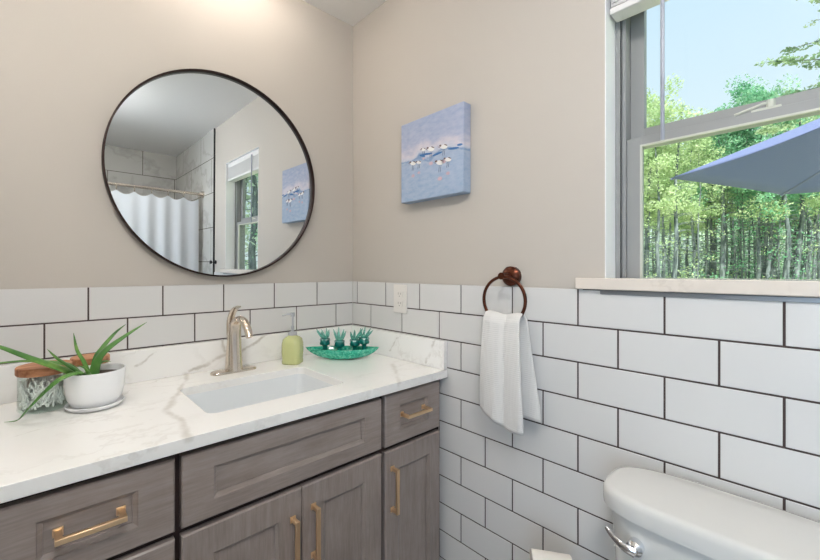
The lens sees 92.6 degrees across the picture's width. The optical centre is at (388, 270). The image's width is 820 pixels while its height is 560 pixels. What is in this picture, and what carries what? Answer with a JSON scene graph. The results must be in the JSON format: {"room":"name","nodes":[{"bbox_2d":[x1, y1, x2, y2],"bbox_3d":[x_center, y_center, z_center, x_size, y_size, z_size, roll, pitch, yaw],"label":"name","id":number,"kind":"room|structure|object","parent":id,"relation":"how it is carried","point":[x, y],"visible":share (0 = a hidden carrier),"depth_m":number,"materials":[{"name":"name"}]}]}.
{"room":"bathroom","nodes":[
{"label":"bathroom","id":0,"kind":"room"},
{"bbox_2d":[0,0,352,364],"bbox_3d":[-0.826,-0.022,1.442,1.930,2.571,0.150,0,0,-42],"label":"wall","id":1,"kind":"structure","parent":0,"point":[69,264],"depth_m":1.31,"materials":[{"name":"beige paint"}]},
{"bbox_2d":[0,325,351,404],"bbox_3d":[-0.640,0.319,1.494,1.224,0.108,0.020,0,0,-42],"label":"backsplash","id":2,"kind":"structure","parent":1,"relation":"attached to","point":[145,364],"depth_m":1.40,"materials":[{"name":"white stone"}]},
{"bbox_2d":[101,69,314,276],"bbox_3d":[-0.625,-0.362,1.504,0.773,0.773,0.027,0,0,-42],"label":"round mirror","id":3,"kind":"object","parent":1,"relation":"attached to","point":[205,170],"visible":1,"depth_m":1.46,"materials":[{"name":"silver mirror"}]},
{"bbox_2d":[303,0,385,25],"bbox_3d":[0.337,-1.332,0.145,1.930,0.250,3.635,0,0,-42],"label":"ceiling","id":4,"kind":"structure","parent":0,"point":[350,12],"depth_m":1.80,"materials":[{"name":"white paint"}]},
{"bbox_2d":[353,0,819,559],"bbox_3d":[1.041,-0.022,0.680,0.166,2.571,3.493,0,0,-42],"label":"wall","id":5,"kind":"structure","parent":0,"point":[722,394],"depth_m":1.19,"materials":[{"name":"beige paint"}]},
{"bbox_2d":[394,284,406,313],"bbox_3d":[0.049,0.121,1.665,0.009,0.121,0.080,0,0,-42],"label":"wall outlet","id":6,"kind":"object","parent":5,"relation":"attached to","point":[400,291],"visible":1,"depth_m":1.66,"materials":[{"name":"white plastic"}]},
{"bbox_2d":[397,300,401,306],"bbox_3d":[0.047,0.142,1.664,0.003,0.029,0.033,0,0,-42],"label":"socket","id":7,"kind":"object","parent":6,"relation":"attached to","point":[399,302],"depth_m":1.66,"materials":[{"name":"grey plastic"}]},
{"bbox_2d":[397,291,401,297],"bbox_3d":[0.047,0.102,1.664,0.003,0.029,0.033,0,0,-42],"label":"socket","id":8,"kind":"object","parent":6,"relation":"attached to","point":[399,293],"depth_m":1.66,"materials":[{"name":"grey plastic"}]},
{"bbox_2d":[401,101,469,203],"bbox_3d":[0.173,-0.438,1.512,0.044,0.321,0.319,0,0,-42],"label":"canvas painting","id":9,"kind":"object","parent":5,"relation":"attached to","point":[435,147],"visible":1,"depth_m":1.47,"materials":[{"name":"blue fabric"}]},
{"bbox_2d":[482,266,526,317],"bbox_3d":[0.386,0.080,1.254,0.074,0.186,0.157,0,0,-42],"label":"towel ring","id":10,"kind":"object","parent":5,"relation":"attached to","point":[511,275],"visible":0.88,"depth_m":1.26,"materials":[{"name":"brown metal"}]},
{"bbox_2d":[479,310,540,434],"bbox_3d":[0.373,0.311,1.219,0.060,0.365,0.191,0,0,-42],"label":"hand towel","id":11,"kind":"object","parent":10,"relation":"hanging from","point":[508,393],"visible":1,"depth_m":1.20,"materials":[{"name":"white fabric"}]},
{"bbox_2d":[575,278,819,302],"bbox_3d":[0.831,0.043,0.854,0.098,0.044,0.787,0,0,-42],"label":"window sill","id":12,"kind":"structure","parent":5,"relation":"attached to","point":[778,290],"depth_m":0.89,"materials":[{"name":"beige stone"}]},
{"bbox_2d":[615,10,819,279],"bbox_3d":[0.893,-0.400,0.910,0.080,0.900,0.639,0,0,-42],"label":"window","id":13,"kind":"structure","parent":5,"relation":"in","point":[632,134],"depth_m":1.10,"materials":[{"name":"grey plastic"}]},
{"bbox_2d":[610,0,668,140],"bbox_3d":[0.834,-0.587,0.857,0.065,0.522,0.631,0,0,-42],"label":"window blind","id":14,"kind":"object","parent":13,"relation":"attached to","point":[620,10],"visible":1,"depth_m":1.02,"materials":[{"name":"white plastic"}]},
{"bbox_3d":[0.337,1.364,0.145,1.930,0.200,3.635,0,0,-42],"label":"floor","id":15,"kind":"structure","parent":0,"visible":0},
{"bbox_2d":[0,380,438,559],"bbox_3d":[-0.433,0.835,1.271,1.230,0.858,0.605,0,0,-42],"label":"bathroom vanity","id":16,"kind":"object","parent":15,"relation":"on","point":[360,480],"visible":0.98,"depth_m":1.03,"materials":[{"name":"grey wood"}]},
{"bbox_2d":[0,325,446,503],"bbox_3d":[-0.440,0.335,1.284,1.244,0.138,0.599,0,0,-42],"label":"countertop","id":17,"kind":"structure","parent":16,"relation":"on","point":[156,418],"depth_m":1.09,"materials":[{"name":"white stone"}]},
{"bbox_2d":[15,360,72,413],"bbox_3d":[-0.935,0.314,1.064,0.119,0.117,0.119,0,0,-42],"label":"glass jar","id":18,"kind":"object","parent":17,"relation":"on","point":[30,370],"visible":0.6,"depth_m":1.02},
{"bbox_2d":[19,374,65,409],"bbox_3d":[-0.935,0.325,1.064,0.103,0.080,0.104,0,0,38],"label":"cotton swabs","id":19,"kind":"object","parent":18,"relation":"in","point":[35,387],"visible":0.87,"depth_m":1.04,"materials":[{"name":"white"}]},
{"bbox_2d":[0,322,146,421],"bbox_3d":[-0.832,0.264,1.033,0.139,0.220,0.344,0,0,30],"label":"aloe","id":20,"kind":"object","parent":17,"relation":"on","point":[97,386],"visible":1,"depth_m":1.03,"materials":[{"name":"white ceramic"}]},
{"bbox_2d":[63,363,125,408],"bbox_3d":[-0.807,0.319,1.077,0.139,0.094,0.139,0,0,-42],"label":"pot","id":21,"kind":"object","parent":20,"relation":"attached to","point":[93,386],"depth_m":1.03,"materials":[{"name":"white ceramic"}]},
{"bbox_2d":[70,353,109,366],"bbox_3d":[-0.892,0.314,1.170,0.096,0.117,0.096,0,0,-42],"label":"glass jar","id":22,"kind":"object","parent":17,"relation":"on","point":[88,357],"visible":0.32,"depth_m":1.14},
{"bbox_2d":[210,306,255,375],"bbox_3d":[-0.532,0.250,1.403,0.166,0.246,0.188,0,0,-42],"label":"faucet","id":23,"kind":"object","parent":17,"relation":"on","point":[233,361],"visible":1,"depth_m":1.42,"materials":[{"name":"silver metal"}]},
{"bbox_2d":[187,374,333,412],"bbox_3d":[-0.402,0.468,1.268,0.459,0.140,0.320,0,0,-42],"label":"undermount sink","id":24,"kind":"object","parent":17,"relation":"in","point":[229,398],"visible":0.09,"depth_m":1.39,"materials":[{"name":"white ceramic"}]},
{"bbox_2d":[281,312,303,364],"bbox_3d":[-0.389,0.271,1.577,0.081,0.204,0.077,0,0,6],"label":"soap dispenser","id":25,"kind":"object","parent":17,"relation":"on","point":[292,350],"visible":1,"depth_m":1.54,"materials":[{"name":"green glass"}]},
{"bbox_2d":[281,335,303,364],"bbox_3d":[-0.386,0.316,1.577,0.077,0.114,0.077,0,0,6],"label":"bottle","id":26,"kind":"object","parent":25,"relation":"attached to","point":[292,350],"depth_m":1.54,"materials":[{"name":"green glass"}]},
{"bbox_2d":[306,346,378,359],"bbox_3d":[-0.195,0.348,1.649,0.312,0.050,0.100,0,0,1],"label":"decorative dish","id":27,"kind":"object","parent":17,"relation":"on","point":[347,352],"visible":0.98,"depth_m":1.62,"materials":[{"name":"teal glass"}]},
{"bbox_2d":[316,328,329,349],"bbox_3d":[-0.277,0.301,1.653,0.058,0.112,0.054,0,0,-42],"label":"succulent plant","id":28,"kind":"object","parent":27,"relation":"in","point":[324,340],"visible":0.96,"depth_m":1.64,"materials":[{"name":"teal"}]},
{"bbox_2d":[333,327,345,349],"bbox_3d":[-0.206,0.304,1.653,0.055,0.120,0.054,0,0,-42],"label":"glass ornament","id":29,"kind":"object","parent":27,"relation":"in","point":[339,342],"visible":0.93,"depth_m":1.64,"materials":[{"name":"teal glass"}]},
{"bbox_2d":[350,328,362,349],"bbox_3d":[-0.136,0.303,1.659,0.055,0.116,0.054,0,0,-42],"label":"glass ornament","id":30,"kind":"object","parent":27,"relation":"in","point":[354,341],"visible":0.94,"depth_m":1.65,"materials":[{"name":"teal glass"}]},
{"bbox_2d":[359,328,372,349],"bbox_3d":[-0.094,0.297,1.653,0.058,0.110,0.056,0,0,-42],"label":"glass ornament","id":31,"kind":"object","parent":27,"relation":"in","point":[363,339],"visible":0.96,"depth_m":1.64,"materials":[{"name":"teal glass"}]},
{"bbox_2d":[603,466,819,559],"bbox_3d":[0.502,0.874,0.608,0.705,0.780,0.462,0,0,-42],"label":"toilet","id":32,"kind":"object","parent":15,"relation":"on","point":[657,515],"visible":1,"depth_m":0.78,"materials":[{"name":"white ceramic"}]},
{"bbox_3d":[0.373,1.034,1.041,0.156,0.459,0.192,0,0,-42],"label":"toilet paper stand","id":33,"kind":"object","parent":15,"relation":"on","visible":0},
{"bbox_2d":[530,548,571,559],"bbox_3d":[0.432,0.812,1.035,0.100,0.112,0.112,0,0,14],"label":"toilet paper roll","id":34,"kind":"object","parent":33,"relation":"on","point":[535,554],"visible":1,"depth_m":1.04,"materials":[{"name":"white paper"}]},
{"label":"outside","id":35,"kind":"structure","parent":0,"visible":0},
{"bbox_3d":[40.121,1.814,24.609,89.700,0.300,140.000,0,0,-42],"label":"ground","id":36,"kind":"structure","parent":35,"visible":0},
{"bbox_2d":[646,161,656,277],"bbox_3d":[14.209,-2.646,20.914,2.579,8.623,2.361,0,0,-13],"label":"tree","id":37,"kind":"object","parent":36,"relation":"on","point":[646,161],"visible":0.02,"depth_m":21.14,"materials":[{"name":"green plant"}]},
{"bbox_2d":[644,149,669,270],"bbox_3d":[9.464,-2.124,15.033,1.946,7.584,2.222,0,0,-36],"label":"tree","id":38,"kind":"object","parent":36,"relation":"on","point":[650,149],"visible":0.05,"depth_m":14.26,"materials":[{"name":"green plant"}]},
{"bbox_2d":[644,159,674,258],"bbox_3d":[9.580,-1.931,14.762,1.839,7.197,2.102,0,0,22],"label":"tree","id":39,"kind":"object","parent":36,"relation":"on","point":[651,214],"visible":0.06,"depth_m":14.20,"materials":[{"name":"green plant"}]},
{"bbox_2d":[644,94,679,277],"bbox_3d":[9.537,-2.316,14.480,2.334,7.969,2.044,0,0,28],"label":"tree","id":40,"kind":"object","parent":36,"relation":"on","point":[650,97],"visible":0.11,"depth_m":14.22,"materials":[{"name":"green plant"}]},
{"bbox_2d":[644,121,680,277],"bbox_3d":[9.509,-1.845,13.957,1.922,7.020,2.100,0,0,9],"label":"tree","id":41,"kind":"object","parent":36,"relation":"on","point":[650,170],"visible":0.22,"depth_m":13.85,"materials":[{"name":"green plant"}]},
{"bbox_2d":[644,183,682,276],"bbox_3d":[13.214,-1.951,18.959,1.897,7.235,2.178,0,0,1],"label":"tree","id":42,"kind":"object","parent":36,"relation":"on","point":[659,183],"visible":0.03,"depth_m":18.78,"materials":[{"name":"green plant"}]},
{"bbox_2d":[644,88,685,274],"bbox_3d":[10.076,-2.619,14.687,2.346,8.568,2.563,0,0,8],"label":"tree","id":43,"kind":"object","parent":36,"relation":"on","point":[649,92],"visible":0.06,"depth_m":14.57,"materials":[{"name":"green plant"}]},
{"bbox_2d":[644,168,685,277],"bbox_3d":[14.457,-2.574,20.949,2.177,8.486,2.486,0,0,4],"label":"tree","id":44,"kind":"object","parent":36,"relation":"on","point":[655,232],"visible":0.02,"depth_m":20.96,"materials":[{"name":"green plant"}]},
{"bbox_2d":[644,161,693,277],"bbox_3d":[12.196,-1.958,17.108,1.854,7.252,2.118,0,0,-3],"label":"tree","id":45,"kind":"object","parent":36,"relation":"on","point":[671,221],"visible":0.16,"depth_m":17.05,"materials":[{"name":"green plant"}]},
{"bbox_2d":[644,104,695,277],"bbox_3d":[9.314,-2.030,13.584,2.195,7.394,1.924,0,0,41],"label":"tree","id":46,"kind":"object","parent":36,"relation":"on","point":[665,164],"visible":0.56,"depth_m":13.40,"materials":[{"name":"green plant"}]},
{"bbox_2d":[644,144,695,277],"bbox_3d":[10.985,-2.076,15.561,2.223,7.487,1.948,0,0,16],"label":"tree","id":47,"kind":"object","parent":36,"relation":"on","point":[665,214],"visible":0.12,"depth_m":15.47,"materials":[{"name":"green plant"}]},
{"bbox_2d":[661,172,691,273],"bbox_3d":[14.980,-2.015,19.979,2.015,7.360,2.201,0,0,38],"label":"tree","id":48,"kind":"object","parent":36,"relation":"on","point":[674,172],"visible":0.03,"depth_m":20.04,"materials":[{"name":"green plant"}]},
{"bbox_2d":[644,73,716,277],"bbox_3d":[9.928,-2.554,13.396,2.197,8.444,2.507,0,0,-23],"label":"tree","id":49,"kind":"object","parent":36,"relation":"on","point":[681,109],"visible":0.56,"depth_m":13.38,"materials":[{"name":"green plant"}]},
{"bbox_2d":[660,170,703,276],"bbox_3d":[13.383,-1.718,17.977,1.766,6.771,1.962,0,0,-26],"label":"tree","id":50,"kind":"object","parent":36,"relation":"on","point":[666,227],"visible":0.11,"depth_m":17.86,"materials":[{"name":"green plant"}]},
{"bbox_2d":[651,198,717,272],"bbox_3d":[20.988,-3.385,27.809,5.226,10.130,4.408,0,0,-1],"label":"tree","id":51,"kind":"object","parent":36,"relation":"on","point":[669,198],"visible":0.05,"depth_m":28.25,"materials":[{"name":"green plant"}]},
{"bbox_2d":[660,158,720,277],"bbox_3d":[21.914,-3.354,28.382,4.381,10.069,5.194,0,0,34],"label":"tree","id":52,"kind":"object","parent":36,"relation":"on","point":[699,158],"visible":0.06,"depth_m":27.53,"materials":[{"name":"green plant"}]},
{"bbox_2d":[680,156,702,275],"bbox_3d":[15.950,-2.444,21.177,2.233,8.224,2.351,0,0,26],"label":"tree","id":53,"kind":"object","parent":36,"relation":"on","point":[686,156],"visible":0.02,"depth_m":20.96,"materials":[{"name":"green plant"}]},
{"bbox_2d":[680,171,707,277],"bbox_3d":[14.916,-1.929,19.522,2.136,7.193,1.871,0,0,-11],"label":"tree","id":54,"kind":"object","parent":36,"relation":"on","point":[701,224],"visible":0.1,"depth_m":19.53,"materials":[{"name":"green plant"}]},
{"bbox_2d":[667,138,724,277],"bbox_3d":[12.457,-2.183,15.812,1.968,7.702,2.249,0,0,22],"label":"tree","id":55,"kind":"object","parent":36,"relation":"on","point":[696,151],"visible":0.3,"depth_m":15.81,"materials":[{"name":"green plant"}]},
{"bbox_2d":[666,136,730,277],"bbox_3d":[11.650,-1.904,14.637,2.042,7.143,1.939,0,0,9],"label":"tree","id":56,"kind":"object","parent":36,"relation":"on","point":[698,144],"visible":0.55,"depth_m":14.49,"materials":[{"name":"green plant"}]},
{"bbox_2d":[689,148,708,272],"bbox_3d":[16.474,-2.529,21.085,2.200,8.391,2.526,0,0,1],"label":"tree","id":57,"kind":"object","parent":36,"relation":"on","point":[689,148],"visible":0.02,"depth_m":20.87,"materials":[{"name":"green plant"}]},
{"bbox_2d":[684,167,717,276],"bbox_3d":[15.840,-2.002,20.194,1.909,7.338,2.179,0,0,9],"label":"tree","id":58,"kind":"object","parent":36,"relation":"on","point":[695,167],"visible":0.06,"depth_m":20.04,"materials":[{"name":"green plant"}]},
{"bbox_2d":[683,135,731,277],"bbox_3d":[13.462,-2.392,16.264,2.205,8.120,2.321,0,0,38],"label":"tree","id":59,"kind":"object","parent":36,"relation":"on","point":[716,202],"visible":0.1,"depth_m":16.42,"materials":[{"name":"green plant"}]},
{"bbox_2d":[699,194,719,271],"bbox_3d":[17.436,-2.302,21.363,2.065,7.939,2.357,0,0,-5],"label":"tree","id":60,"kind":"object","parent":36,"relation":"on","point":[707,194],"visible":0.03,"depth_m":21.40,"materials":[{"name":"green plant"}]},
{"bbox_2d":[686,110,743,277],"bbox_3d":[13.796,-2.490,16.617,2.142,8.316,2.443,0,0,-25],"label":"tree","id":61,"kind":"object","parent":36,"relation":"on","point":[711,240],"visible":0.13,"depth_m":16.52,"materials":[{"name":"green plant"}]},
{"bbox_2d":[678,102,758,277],"bbox_3d":[13.125,-2.430,15.705,2.247,8.199,2.982,0,0,-43],"label":"tree","id":62,"kind":"object","parent":36,"relation":"on","point":[723,272],"visible":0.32,"depth_m":15.43,"materials":[{"name":"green plant"}]},
{"bbox_2d":[701,144,735,276],"bbox_3d":[16.678,-2.341,19.843,2.292,8.017,2.177,0,0,9],"label":"tree","id":63,"kind":"object","parent":36,"relation":"on","point":[715,260],"visible":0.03,"depth_m":19.69,"materials":[{"name":"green plant"}]},
{"bbox_2d":[694,165,745,276],"bbox_3d":[16.750,-2.619,19.995,2.230,8.573,2.545,0,0,8],"label":"tree","id":64,"kind":"object","parent":36,"relation":"on","point":[694,165],"visible":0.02,"depth_m":20.00,"materials":[{"name":"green plant"}]},
{"bbox_2d":[690,202,752,277],"bbox_3d":[24.518,-2.877,27.649,4.700,9.112,3.965,0,0,10],"label":"tree","id":65,"kind":"object","parent":36,"relation":"on","point":[746,202],"visible":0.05,"depth_m":27.07,"materials":[{"name":"green plant"}]},
{"bbox_2d":[693,131,759,270],"bbox_3d":[14.510,-2.571,16.888,2.248,8.486,2.591,0,0,8],"label":"tree","id":66,"kind":"object","parent":36,"relation":"on","point":[751,131],"visible":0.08,"depth_m":16.70,"materials":[{"name":"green plant"}]},
{"bbox_2d":[706,199,752,278],"bbox_3d":[17.197,-2.011,19.839,2.017,7.360,2.677,0,0,-20],"label":"tree","id":67,"kind":"object","parent":36,"relation":"on","point":[731,258],"visible":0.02,"depth_m":19.56,"materials":[{"name":"green plant"}]},
{"bbox_2d":[644,219,816,279],"bbox_3d":[24.953,-2.377,25.462,27.702,8.130,12.588,0,0,0],"label":"undergrowth","id":68,"kind":"object","parent":36,"relation":"on","point":[672,245],"visible":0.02,"depth_m":22.84,"materials":[{"name":"green plant"}]},
{"bbox_2d":[696,134,764,277],"bbox_3d":[14.184,-2.165,16.327,1.994,7.665,2.276,0,0,-6],"label":"tree","id":69,"kind":"object","parent":36,"relation":"on","point":[732,211],"visible":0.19,"depth_m":16.31,"materials":[{"name":"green plant"}]},
{"bbox_2d":[706,187,756,278],"bbox_3d":[16.110,-2.050,18.314,1.972,7.443,2.272,0,0,-34],"label":"tree","id":70,"kind":"object","parent":36,"relation":"on","point":[729,217],"visible":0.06,"depth_m":18.25,"materials":[{"name":"green plant"}]},
{"bbox_2d":[715,131,752,278],"bbox_3d":[16.972,-2.888,18.800,2.225,9.111,2.450,0,0,-22],"label":"tree","id":71,"kind":"object","parent":36,"relation":"on","point":[750,131],"visible":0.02,"depth_m":18.82,"materials":[{"name":"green plant"}]},
{"bbox_2d":[706,74,763,278],"bbox_3d":[13.848,-2.998,15.557,2.279,9.330,2.509,0,0,41],"label":"tree","id":72,"kind":"object","parent":36,"relation":"on","point":[745,87],"visible":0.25,"depth_m":15.30,"materials":[{"name":"green plant"}]},
{"bbox_2d":[728,205,755,278],"bbox_3d":[18.708,-2.451,21.064,2.998,8.241,2.258,0,0,-14],"label":"tree","id":73,"kind":"object","parent":36,"relation":"on","point":[741,205],"visible":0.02,"depth_m":21.02,"materials":[{"name":"green plant"}]},
{"bbox_2d":[671,118,819,195],"bbox_3d":[4.052,0.034,2.369,3.606,3.260,3.727,0,0,-42],"label":"patio umbrella","id":74,"kind":"object","parent":36,"relation":"on","point":[788,162],"visible":1,"depth_m":3.48,"materials":[{"name":"blue fabric"}]},
{"bbox_2d":[735,140,764,278],"bbox_3d":[18.173,-2.530,19.582,2.400,8.396,2.280,0,0,-20],"label":"tree","id":75,"kind":"object","parent":36,"relation":"on","point":[748,276],"visible":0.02,"depth_m":19.78,"materials":[{"name":"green plant"}]},
{"bbox_2d":[717,201,782,275],"bbox_3d":[24.683,-3.281,26.987,4.639,9.922,4.344,0,0,24],"label":"tree","id":76,"kind":"object","parent":36,"relation":"on","point":[746,201],"visible":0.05,"depth_m":26.92,"materials":[{"name":"green plant"}]},
{"bbox_2d":[715,83,791,278],"bbox_3d":[13.701,-2.723,15.267,2.144,8.781,2.361,0,0,-3],"label":"tree","id":77,"kind":"object","parent":36,"relation":"on","point":[742,194],"visible":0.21,"depth_m":15.16,"materials":[{"name":"green plant"}]},
{"bbox_2d":[728,75,784,278],"bbox_3d":[14.924,-3.087,16.148,2.322,9.509,2.557,0,0,42],"label":"tree","id":78,"kind":"object","parent":36,"relation":"on","point":[761,79],"visible":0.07,"depth_m":15.94,"materials":[{"name":"green plant"}]},
{"bbox_2d":[717,87,797,278],"bbox_3d":[13.816,-2.506,14.370,2.551,8.356,2.214,0,0,10],"label":"tree","id":79,"kind":"object","parent":36,"relation":"on","point":[766,233],"visible":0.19,"depth_m":14.42,"materials":[{"name":"green plant"}]},
{"bbox_2d":[736,131,780,276],"bbox_3d":[19.852,-3.199,20.958,2.618,9.734,2.377,0,0,-42],"label":"tree","id":80,"kind":"object","parent":36,"relation":"on","point":[748,131],"visible":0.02,"depth_m":21.09,"materials":[{"name":"green plant"}]},
{"bbox_2d":[737,195,781,274],"bbox_3d":[19.973,-2.528,21.166,2.301,8.395,3.054,0,0,4],"label":"tree","id":81,"kind":"object","parent":36,"relation":"on","point":[776,195],"visible":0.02,"depth_m":20.83,"materials":[{"name":"green plant"}]},
{"bbox_2d":[723,118,799,278],"bbox_3d":[13.851,-1.928,14.270,2.100,7.192,1.838,0,0,9],"label":"tree","id":82,"kind":"object","parent":36,"relation":"on","point":[768,268],"visible":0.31,"depth_m":14.13,"materials":[{"name":"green plant"}]},
{"bbox_2d":[726,88,796,278],"bbox_3d":[13.768,-2.450,14.463,2.516,8.242,2.184,0,0,31],"label":"tree","id":83,"kind":"object","parent":36,"relation":"on","point":[758,248],"visible":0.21,"depth_m":14.40,"materials":[{"name":"green plant"}]},
{"bbox_2d":[740,197,784,274],"bbox_3d":[17.982,-1.957,18.508,2.123,7.249,1.860,0,0,-3],"label":"tree","id":84,"kind":"object","parent":36,"relation":"on","point":[744,197],"visible":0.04,"depth_m":18.32,"materials":[{"name":"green plant"}]},
{"bbox_2d":[731,200,798,278],"bbox_3d":[17.610,-1.956,18.473,1.987,7.250,2.637,0,0,4],"label":"tree","id":85,"kind":"object","parent":36,"relation":"on","point":[775,200],"visible":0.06,"depth_m":18.28,"materials":[{"name":"green plant"}]},
{"bbox_2d":[741,73,811,278],"bbox_3d":[13.917,-2.644,13.908,2.318,8.621,2.106,0,0,4],"label":"tree","id":86,"kind":"object","parent":36,"relation":"on","point":[781,81],"visible":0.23,"depth_m":13.95,"materials":[{"name":"green plant"}]},
{"bbox_2d":[747,135,810,278],"bbox_3d":[16.875,-2.138,17.018,2.770,7.615,2.087,0,0,-40],"label":"tree","id":87,"kind":"object","parent":36,"relation":"on","point":[773,268],"visible":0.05,"depth_m":16.85,"materials":[{"name":"green plant"}]},
{"bbox_2d":[751,119,818,278],"bbox_3d":[14.224,-1.933,13.855,2.621,7.205,1.974,0,0,-37],"label":"tree","id":88,"kind":"object","parent":36,"relation":"on","point":[786,266],"visible":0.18,"depth_m":13.70,"materials":[{"name":"green plant"}]},
{"bbox_2d":[753,0,819,134],"bbox_3d":[9.032,-3.036,7.270,3.148,9.402,2.904,0,0,-33],"label":"pine tree","id":89,"kind":"object","parent":36,"relation":"on","point":[773,129],"visible":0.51,"depth_m":7.63,"materials":[{"name":"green plant"}]},
{"bbox_2d":[754,118,819,278],"bbox_3d":[14.727,-2.376,14.328,2.484,8.098,2.223,0,0,0],"label":"tree","id":90,"kind":"object","parent":36,"relation":"on","point":[802,221],"visible":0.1,"depth_m":14.07,"materials":[{"name":"green plant"}]},
{"bbox_2d":[769,204,812,277],"bbox_3d":[18.829,-2.112,18.211,2.751,7.562,2.072,0,0,-11],"label":"tree","id":91,"kind":"object","parent":36,"relation":"on","point":[769,204],"visible":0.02,"depth_m":18.11,"materials":[{"name":"green plant"}]},
{"bbox_2d":[780,208,804,276],"bbox_3d":[20.568,-2.711,19.763,2.344,8.764,2.918,0,0,0],"label":"tree","id":92,"kind":"object","parent":36,"relation":"on","point":[791,208],"visible":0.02,"depth_m":19.73,"materials":[{"name":"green plant"}]},
{"bbox_2d":[773,118,819,278],"bbox_3d":[17.578,-2.365,16.302,2.935,8.070,2.212,0,0,-42],"label":"tree","id":93,"kind":"object","parent":36,"relation":"on","point":[807,273],"visible":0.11,"depth_m":16.11,"materials":[{"name":"green plant"}]},
{"bbox_2d":[779,204,814,277],"bbox_3d":[18.539,-2.029,17.645,1.979,7.400,2.463,0,0,5],"label":"tree","id":94,"kind":"object","parent":36,"relation":"on","point":[794,234],"visible":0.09,"depth_m":17.61,"materials":[{"name":"green plant"}]},
{"bbox_2d":[784,116,816,278],"bbox_3d":[17.263,-2.512,16.056,2.041,8.357,2.247,0,0,3],"label":"tree","id":95,"kind":"object","parent":36,"relation":"on","point":[803,120],"visible":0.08,"depth_m":16.12,"materials":[{"name":"green plant"}]},
{"bbox_2d":[789,117,819,279],"bbox_3d":[18.341,-2.543,16.577,2.287,8.423,2.408,0,0,38],"label":"tree","id":96,"kind":"object","parent":36,"relation":"on","point":[814,220],"visible":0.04,"depth_m":16.78,"materials":[{"name":"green plant"}]},
{"bbox_2d":[789,198,819,279],"bbox_3d":[18.805,-2.245,17.168,2.323,7.824,2.036,0,0,32],"label":"tree","id":97,"kind":"object","parent":36,"relation":"on","point":[818,198],"visible":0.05,"depth_m":17.11,"materials":[{"name":"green plant"}]},
{"bbox_2d":[794,115,819,279],"bbox_3d":[16.770,-2.710,15.484,2.503,8.757,2.377,0,0,-42],"label":"tree","id":98,"kind":"object","parent":36,"relation":"on","point":[811,120],"visible":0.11,"depth_m":15.23,"materials":[{"name":"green plant"}]},
{"bbox_2d":[798,114,819,270],"bbox_3d":[15.268,-2.141,13.225,1.947,7.618,2.224,0,0,22],"label":"tree","id":99,"kind":"object","parent":36,"relation":"on","point":[817,201],"visible":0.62,"depth_m":13.59,"materials":[{"name":"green plant"}]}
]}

